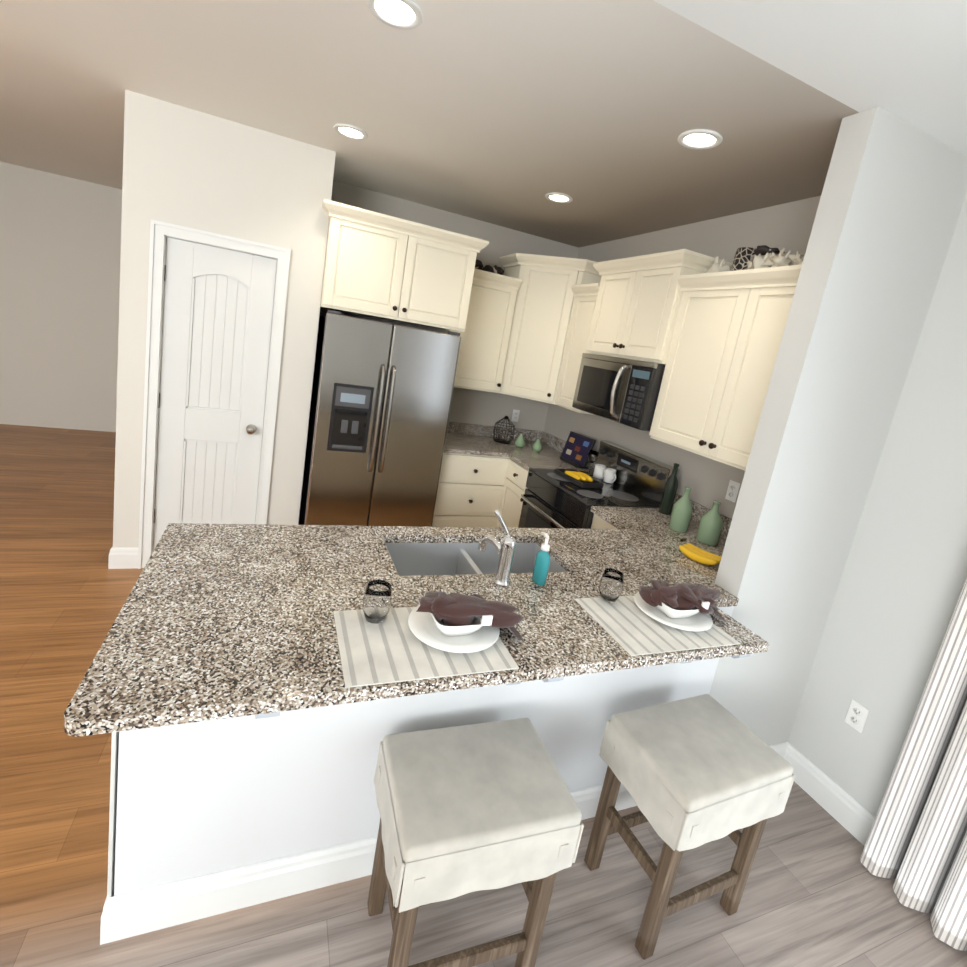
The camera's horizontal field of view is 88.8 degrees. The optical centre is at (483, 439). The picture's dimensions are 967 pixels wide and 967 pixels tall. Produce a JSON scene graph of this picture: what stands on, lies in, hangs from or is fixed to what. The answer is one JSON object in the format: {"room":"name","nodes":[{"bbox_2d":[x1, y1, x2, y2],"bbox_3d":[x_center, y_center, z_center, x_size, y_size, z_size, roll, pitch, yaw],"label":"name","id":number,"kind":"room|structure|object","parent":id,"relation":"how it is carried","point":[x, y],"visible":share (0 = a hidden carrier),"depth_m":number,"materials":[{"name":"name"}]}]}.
{"room":"kitchen","nodes":[
{"label":"kitchen","id":0,"kind":"room"},
{"bbox_2d":[0,162,115,431],"bbox_3d":[-5.523,-1.544,5.191,4.855,2.740,0.150,5,12,-23],"label":"wall","id":1,"kind":"structure","parent":0,"point":[58,232],"depth_m":5.44,"materials":[{"name":"beige paint"}]},
{"bbox_2d":[112,90,147,547],"bbox_3d":[-2.662,-0.920,4.475,0.185,2.740,3.500,5,12,-23],"label":"wall","id":2,"kind":"structure","parent":0,"point":[129,200],"depth_m":2.87,"materials":[{"name":"beige paint"}]},
{"bbox_2d":[108,546,131,568],"bbox_3d":[-2.575,0.589,3.693,0.016,0.136,1.348,5,12,-23],"label":"baseboard","id":3,"kind":"structure","parent":2,"relation":"attached to","point":[116,555],"depth_m":3.10,"materials":[{"name":"white wood"}]},
{"bbox_2d":[132,96,335,547],"bbox_3d":[-1.586,-0.482,3.147,0.950,2.740,0.120,5,12,-23],"label":"wall","id":4,"kind":"structure","parent":0,"point":[203,171],"depth_m":2.95,"materials":[{"name":"beige paint"}]},
{"bbox_2d":[138,219,290,568],"bbox_3d":[-1.715,-0.183,3.143,0.730,2.119,0.165,5,12,-23],"label":"pantry door","id":5,"kind":"structure","parent":4,"relation":"in","point":[213,299],"depth_m":3.08,"materials":[{"name":"white wood"}]},
{"bbox_2d":[324,181,579,430],"bbox_3d":[-0.837,-0.555,4.186,3.120,2.740,0.150,5,12,-23],"label":"wall","id":6,"kind":"structure","parent":0,"point":[469,406],"depth_m":4.23,"materials":[{"name":"beige paint"}]},
{"bbox_2d":[320,200,483,334],"bbox_3d":[-0.661,-1.185,3.584,0.970,0.618,0.766,5,12,-23],"label":"upper cabinet","id":7,"kind":"object","parent":6,"relation":"attached to","point":[377,265],"depth_m":3.22,"materials":[{"name":"beige wood"}]},
{"bbox_2d":[437,269,511,391],"bbox_3d":[-0.091,-0.896,4.120,0.536,0.927,0.344,5,12,-23],"label":"upper cabinet","id":8,"kind":"object","parent":6,"relation":"attached to","point":[479,350],"depth_m":3.98,"materials":[{"name":"beige wood"}]},
{"bbox_2d":[475,259,504,274],"bbox_3d":[0.027,-1.374,3.962,0.337,0.092,0.190,5,12,-23],"label":"greenery","id":9,"kind":"object","parent":8,"relation":"on","point":[496,269],"visible":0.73,"depth_m":3.92,"materials":[{"name":"brown"}]},
{"bbox_2d":[511,409,519,421],"bbox_3d":[0.303,-0.221,4.640,0.070,0.114,0.008,5,12,-23],"label":"outlet","id":10,"kind":"object","parent":6,"relation":"attached to","point":[515,416],"visible":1,"depth_m":4.64,"materials":[{"name":"white plastic"}]},
{"bbox_2d":[492,253,599,404],"bbox_3d":[0.525,-0.896,4.147,0.740,1.120,0.740,5,12,-23],"label":"upper cabinet","id":11,"kind":"object","parent":6,"relation":"attached to","point":[531,327],"depth_m":3.97,"materials":[{"name":"beige wood"}]},
{"bbox_2d":[0,424,966,966],"bbox_3d":[-2.255,1.222,1.317,8.600,0.100,10.800,5,12,-23],"label":"floor","id":12,"kind":"structure","parent":0,"point":[816,894],"depth_m":1.70,"materials":[{"name":"brown wood"}]},
{"bbox_2d":[299,310,460,526],"bbox_3d":[-0.840,0.009,3.775,0.916,1.800,0.832,5,12,-23],"label":"refrigerator","id":13,"kind":"object","parent":12,"relation":"on","point":[382,394],"visible":0.73,"depth_m":3.42,"materials":[{"name":"grey metal"}]},
{"bbox_2d":[432,453,511,527],"bbox_3d":[-0.228,0.489,4.245,0.606,0.896,0.670,5,12,-23],"label":"base cabinet","id":14,"kind":"object","parent":12,"relation":"on","point":[475,490],"depth_m":3.95,"materials":[{"name":"beige wood"}]},
{"bbox_2d":[444,422,565,456],"bbox_3d":[0.133,0.013,4.270,1.215,0.132,0.660,5,12,-23],"label":"countertop","id":15,"kind":"structure","parent":14,"relation":"on","point":[461,438],"depth_m":4.41,"materials":[{"name":"grey stone"}]},
{"bbox_2d":[493,416,514,443],"bbox_3d":[0.186,-0.092,4.400,0.196,0.240,0.196,5,12,-23],"label":"wire basket","id":16,"kind":"object","parent":15,"relation":"on","point":[506,418],"visible":1,"depth_m":4.38,"materials":[{"name":"black metal"}]},
{"bbox_2d":[515,433,524,447],"bbox_3d":[0.323,0.002,4.313,0.087,0.136,0.088,5,12,-23],"label":"pear","id":17,"kind":"object","parent":15,"relation":"on","point":[519,442],"visible":1,"depth_m":4.29,"materials":[{"name":"green ceramic"}]},
{"bbox_2d":[532,436,541,450],"bbox_3d":[0.469,0.038,4.270,0.083,0.129,0.084,5,12,-23],"label":"pear","id":18,"kind":"object","parent":15,"relation":"on","point":[537,446],"visible":1,"depth_m":4.25,"materials":[{"name":"green ceramic"}]},
{"bbox_2d":[367,718,583,966],"bbox_3d":[-0.063,1.210,1.422,0.504,0.605,0.383,5,12,-23],"label":"stool","id":19,"kind":"object","parent":12,"relation":"on","point":[464,809],"visible":1,"depth_m":1.29,"materials":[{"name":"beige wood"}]},
{"bbox_2d":[500,460,528,527],"bbox_3d":[0.495,0.653,4.035,0.631,0.896,0.432,5,12,-23],"label":"base cabinet","id":20,"kind":"object","parent":12,"relation":"on","point":[510,512],"depth_m":3.88,"materials":[{"name":"beige wood"}]},
{"bbox_2d":[508,438,595,471],"bbox_3d":[0.581,0.158,3.912,0.647,0.132,0.377,5,12,-23],"label":"countertop","id":21,"kind":"structure","parent":20,"relation":"on","point":[550,453],"depth_m":4.03,"materials":[{"name":"grey stone"}]},
{"bbox_2d":[560,431,595,468],"bbox_3d":[0.758,0.085,3.981,0.115,0.241,0.300,3,12,-31],"label":"cookbook","id":22,"kind":"object","parent":21,"relation":"on","point":[576,449],"visible":0.98,"depth_m":3.96,"materials":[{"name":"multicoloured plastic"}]},
{"bbox_2d":[518,440,679,528],"bbox_3d":[0.680,0.648,3.435,0.706,1.190,0.771,5,12,-23],"label":"range","id":23,"kind":"object","parent":12,"relation":"on","point":[551,498],"visible":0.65,"depth_m":3.30,"materials":[{"name":"grey metal"}]},
{"bbox_2d":[554,468,603,487],"bbox_3d":[0.664,0.263,3.453,0.180,0.055,0.340,4,12,-28],"label":"tray","id":24,"kind":"object","parent":23,"relation":"on","point":[580,479],"visible":1,"depth_m":3.40,"materials":[{"name":"black metal"}]},
{"bbox_2d":[585,450,598,474],"bbox_3d":[0.812,0.176,3.712,0.080,0.175,0.080,5,12,-23],"label":"wine glass","id":25,"kind":"object","parent":23,"relation":"on","point":[593,455],"visible":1,"depth_m":3.68,"materials":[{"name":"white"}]},
{"bbox_2d":[593,464,605,478],"bbox_3d":[0.863,0.242,3.630,0.080,0.095,0.116,5,12,-23],"label":"mug","id":26,"kind":"object","parent":23,"relation":"on","point":[599,471],"visible":0.96,"depth_m":3.61,"materials":[{"name":"white ceramic"}]},
{"bbox_2d":[603,468,616,482],"bbox_3d":[0.918,0.267,3.547,0.076,0.095,0.112,5,12,-23],"label":"mug","id":27,"kind":"object","parent":23,"relation":"on","point":[610,475],"visible":0.98,"depth_m":3.53,"materials":[{"name":"white ceramic"}]},
{"bbox_2d":[591,514,616,528],"bbox_3d":[0.905,0.930,2.957,0.669,0.896,0.376,5,12,-23],"label":"base cabinet","id":28,"kind":"object","parent":12,"relation":"on","point":[597,523],"depth_m":2.88,"materials":[{"name":"beige wood"}]},
{"bbox_2d":[64,506,769,736],"bbox_3d":[0.264,0.590,1.903,2.717,0.326,0.977,5,12,-23],"label":"countertop","id":29,"kind":"structure","parent":28,"relation":"on","point":[216,621],"depth_m":1.49,"materials":[{"name":"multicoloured stone"}]},
{"bbox_2d":[333,591,523,687],"bbox_3d":[-0.131,0.502,1.372,0.515,0.112,0.324,5,12,-23],"label":"place setting","id":30,"kind":"object","parent":29,"relation":"on","point":[438,634],"visible":1,"depth_m":1.35,"materials":[{"name":"beige fabric"}]},
{"bbox_2d":[363,580,391,623],"bbox_3d":[-0.303,0.465,1.407,0.080,0.105,0.080,5,12,-23],"label":"glass tumbler","id":31,"kind":"object","parent":30,"relation":"on","point":[377,601],"visible":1,"depth_m":1.38,"materials":[{"name":"clear glass"}]},
{"bbox_2d":[478,509,515,586],"bbox_3d":[0.052,0.370,1.785,0.106,0.273,0.156,5,12,-23],"label":"faucet","id":32,"kind":"object","parent":29,"relation":"on","point":[505,546],"visible":1,"depth_m":1.74,"materials":[{"name":"silver metal"}]},
{"bbox_2d":[532,532,549,585],"bbox_3d":[0.218,0.437,1.818,0.048,0.186,0.074,5,12,-23],"label":"soap dispenser","id":33,"kind":"object","parent":29,"relation":"on","point":[541,568],"visible":1,"depth_m":1.80,"materials":[{"name":"teal plastic"}]},
{"bbox_2d":[575,579,740,655],"bbox_3d":[0.630,0.570,1.694,0.532,0.110,0.324,5,12,-23],"label":"place setting","id":34,"kind":"object","parent":29,"relation":"on","point":[660,617],"visible":1,"depth_m":1.68,"materials":[{"name":"white fabric"}]},
{"bbox_2d":[599,568,623,602],"bbox_3d":[0.455,0.525,1.765,0.080,0.105,0.080,5,12,-23],"label":"glass tumbler","id":35,"kind":"object","parent":34,"relation":"on","point":[610,586],"visible":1,"depth_m":1.74,"materials":[{"name":"clear glass"}]},
{"bbox_2d":[668,487,692,532],"bbox_3d":[1.096,0.384,2.716,0.100,0.245,0.100,5,12,-23],"label":"bottle","id":36,"kind":"object","parent":29,"relation":"on","point":[680,518],"visible":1,"depth_m":2.69,"materials":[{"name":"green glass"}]},
{"bbox_2d":[679,538,721,564],"bbox_3d":[1.027,0.537,2.331,0.149,0.066,0.206,5,12,-23],"label":"bananas","id":37,"kind":"object","parent":29,"relation":"on","point":[694,553],"visible":0.94,"depth_m":2.31,"materials":[{"name":"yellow food"}]},
{"bbox_2d":[696,500,722,545],"bbox_3d":[1.198,0.435,2.592,0.110,0.225,0.110,5,12,-23],"label":"bottle","id":38,"kind":"object","parent":29,"relation":"on","point":[710,527],"visible":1,"depth_m":2.56,"materials":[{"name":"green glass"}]},
{"bbox_2d":[673,494,710,509],"bbox_3d":[0.997,0.427,2.883,0.637,0.132,0.338,5,12,-23],"label":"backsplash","id":39,"kind":"structure","parent":28,"relation":"on","point":[696,506],"depth_m":2.99,"materials":[{"name":"grey stone"}]},
{"bbox_2d":[659,463,679,514],"bbox_3d":[1.136,0.300,2.998,0.074,0.315,0.074,5,12,-23],"label":"wine bottle","id":40,"kind":"object","parent":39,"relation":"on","point":[668,496],"visible":1,"depth_m":2.98,"materials":[{"name":"grey"}]},
{"bbox_2d":[584,694,794,959],"bbox_3d":[0.665,1.283,1.687,0.508,0.605,0.388,5,12,-23],"label":"stool","id":41,"kind":"object","parent":12,"relation":"on","point":[693,772],"visible":1,"depth_m":1.56,"materials":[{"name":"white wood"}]},
{"bbox_2d":[0,0,966,247],"bbox_3d":[-1.787,-1.529,0.789,8.600,0.100,10.800,5,12,-23],"label":"ceiling","id":42,"kind":"structure","parent":0,"point":[510,114],"depth_m":2.02,"materials":[{"name":"paint"}]},
{"bbox_2d":[333,124,367,139],"bbox_3d":[-0.709,-1.662,2.647,0.179,0.040,0.179,14,12,21],"label":"recessed light","id":43,"kind":"object","parent":42,"relation":"in","point":[349,131],"depth_m":2.65,"materials":[{"name":"white plastic"}]},
{"bbox_2d":[366,0,422,29],"bbox_3d":[-0.280,-1.383,1.573,0.179,0.040,0.179,14,12,21],"label":"recessed light","id":44,"kind":"object","parent":42,"relation":"in","point":[403,14],"depth_m":1.59,"materials":[{"name":"white plastic"}]},
{"bbox_2d":[545,192,572,202],"bbox_3d":[0.484,-1.556,3.152,0.179,0.040,0.179,14,12,21],"label":"recessed light","id":45,"kind":"object","parent":42,"relation":"in","point":[553,196],"depth_m":3.15,"materials":[{"name":"white plastic"}]},
{"bbox_2d":[677,129,722,148],"bbox_3d":[0.913,-1.277,2.078,0.179,0.040,0.179,14,12,21],"label":"recessed light","id":46,"kind":"object","parent":42,"relation":"in","point":[694,138],"depth_m":2.07,"materials":[{"name":"white"}]},
{"bbox_2d":[114,106,966,895],"bbox_3d":[0.406,0.138,1.680,2.670,2.740,0.116,5,12,-23],"label":"wall","id":47,"kind":"structure","parent":0,"point":[842,572],"depth_m":1.83,"materials":[{"name":"beige paint"}]},
{"bbox_2d":[107,732,118,897],"bbox_3d":[-0.982,0.921,1.330,0.009,0.896,0.118,5,12,-23],"label":"trim","id":48,"kind":"structure","parent":47,"relation":"attached to","point":[113,808],"depth_m":1.29,"materials":[{"name":"white paint"}]},
{"bbox_2d":[255,712,279,718],"bbox_3d":[-0.539,0.665,1.228,0.144,0.215,0.264,5,12,-23],"label":"corbel bracket","id":49,"kind":"object","parent":47,"relation":"attached to","point":[266,715],"depth_m":1.09,"materials":[{"name":"grey wood"}]},
{"bbox_2d":[100,741,787,944],"bbox_3d":[0.214,1.415,1.861,2.713,0.136,0.016,5,12,-23],"label":"baseboard","id":50,"kind":"structure","parent":47,"relation":"attached to","point":[132,914],"depth_m":1.47,"materials":[{"name":"white wood"}]},
{"bbox_2d":[506,677,563,684],"bbox_3d":[0.141,0.725,1.515,0.144,0.215,0.264,5,12,-23],"label":"corbel bracket","id":51,"kind":"object","parent":47,"relation":"attached to","point":[559,678],"depth_m":1.38,"materials":[{"name":"grey wood"}]},
{"bbox_2d":[680,654,749,663],"bbox_3d":[0.820,0.785,1.802,0.144,0.215,0.264,5,12,-23],"label":"corbel bracket","id":52,"kind":"object","parent":47,"relation":"attached to","point":[746,655],"depth_m":1.67,"materials":[{"name":"grey wood"}]},
{"bbox_2d":[544,198,966,816],"bbox_3d":[2.203,0.493,1.425,0.450,2.740,7.820,5,12,-23],"label":"wall","id":53,"kind":"structure","parent":0,"point":[905,576],"depth_m":2.06,"materials":[{"name":"beige paint"}]},
{"bbox_2d":[556,283,595,414],"bbox_3d":[0.868,-0.672,3.801,0.343,0.927,0.362,5,12,-23],"label":"upper cabinet","id":54,"kind":"object","parent":53,"relation":"attached to","point":[584,304],"depth_m":3.75,"materials":[{"name":"beige wood"}]},
{"bbox_2d":[584,249,739,364],"bbox_3d":[1.103,-0.816,3.224,0.383,0.618,0.782,5,12,-23],"label":"upper cabinet","id":55,"kind":"object","parent":53,"relation":"attached to","point":[635,302],"depth_m":3.05,"materials":[{"name":"beige wood"}]},
{"bbox_2d":[572,353,664,430],"bbox_3d":[0.959,-0.323,3.294,0.470,0.402,0.769,5,12,-23],"label":"microwave","id":56,"kind":"object","parent":55,"relation":"attached to","point":[622,391],"visible":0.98,"depth_m":3.10,"materials":[{"name":"grey metal"}]},
{"bbox_2d":[649,265,801,470],"bbox_3d":[1.380,-0.338,2.519,0.343,0.927,0.914,5,12,-23],"label":"upper cabinet","id":57,"kind":"object","parent":53,"relation":"attached to","point":[728,329],"depth_m":2.49,"materials":[{"name":"beige wood"}]},
{"bbox_2d":[731,247,756,270],"bbox_3d":[1.370,-0.916,2.598,0.112,0.155,0.112,5,12,-23],"label":"decorative vase","id":58,"kind":"object","parent":57,"relation":"on","point":[743,256],"visible":0.48,"depth_m":2.55,"materials":[{"name":"ceramic"}]},
{"bbox_2d":[706,245,804,272],"bbox_3d":[1.398,-0.873,2.418,0.185,0.147,0.801,5,12,-23],"label":"coral","id":59,"kind":"object","parent":57,"relation":"on","point":[767,257],"visible":0.5,"depth_m":2.40,"materials":[{"name":"beige"}]},
{"bbox_2d":[725,480,739,502],"bbox_3d":[1.399,0.293,2.777,0.008,0.114,0.070,5,12,-23],"label":"outlet","id":60,"kind":"object","parent":53,"relation":"attached to","point":[732,490],"visible":1,"depth_m":2.77,"materials":[{"name":"white plastic"}]},
{"bbox_2d":[784,742,875,845],"bbox_3d":[1.635,1.644,1.924,0.016,0.136,0.950,5,12,-23],"label":"baseboard","id":61,"kind":"structure","parent":53,"relation":"attached to","point":[855,818],"depth_m":2.17,"materials":[{"name":"white wood"}]},
{"bbox_2d":[845,699,868,732],"bbox_3d":[1.599,1.186,2.117,0.008,0.114,0.070,5,12,-23],"label":"outlet","id":62,"kind":"object","parent":53,"relation":"attached to","point":[856,715],"visible":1,"depth_m":2.11,"materials":[{"name":"white plastic"}]},
{"bbox_2d":[860,576,966,950],"bbox_3d":[1.832,0.534,1.498,0.108,2.488,0.600,5,12,-23],"label":"curtain","id":63,"kind":"object","parent":53,"relation":"hanging from","point":[915,847],"visible":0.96,"depth_m":1.74,"materials":[{"name":"white fabric"}]}
]}

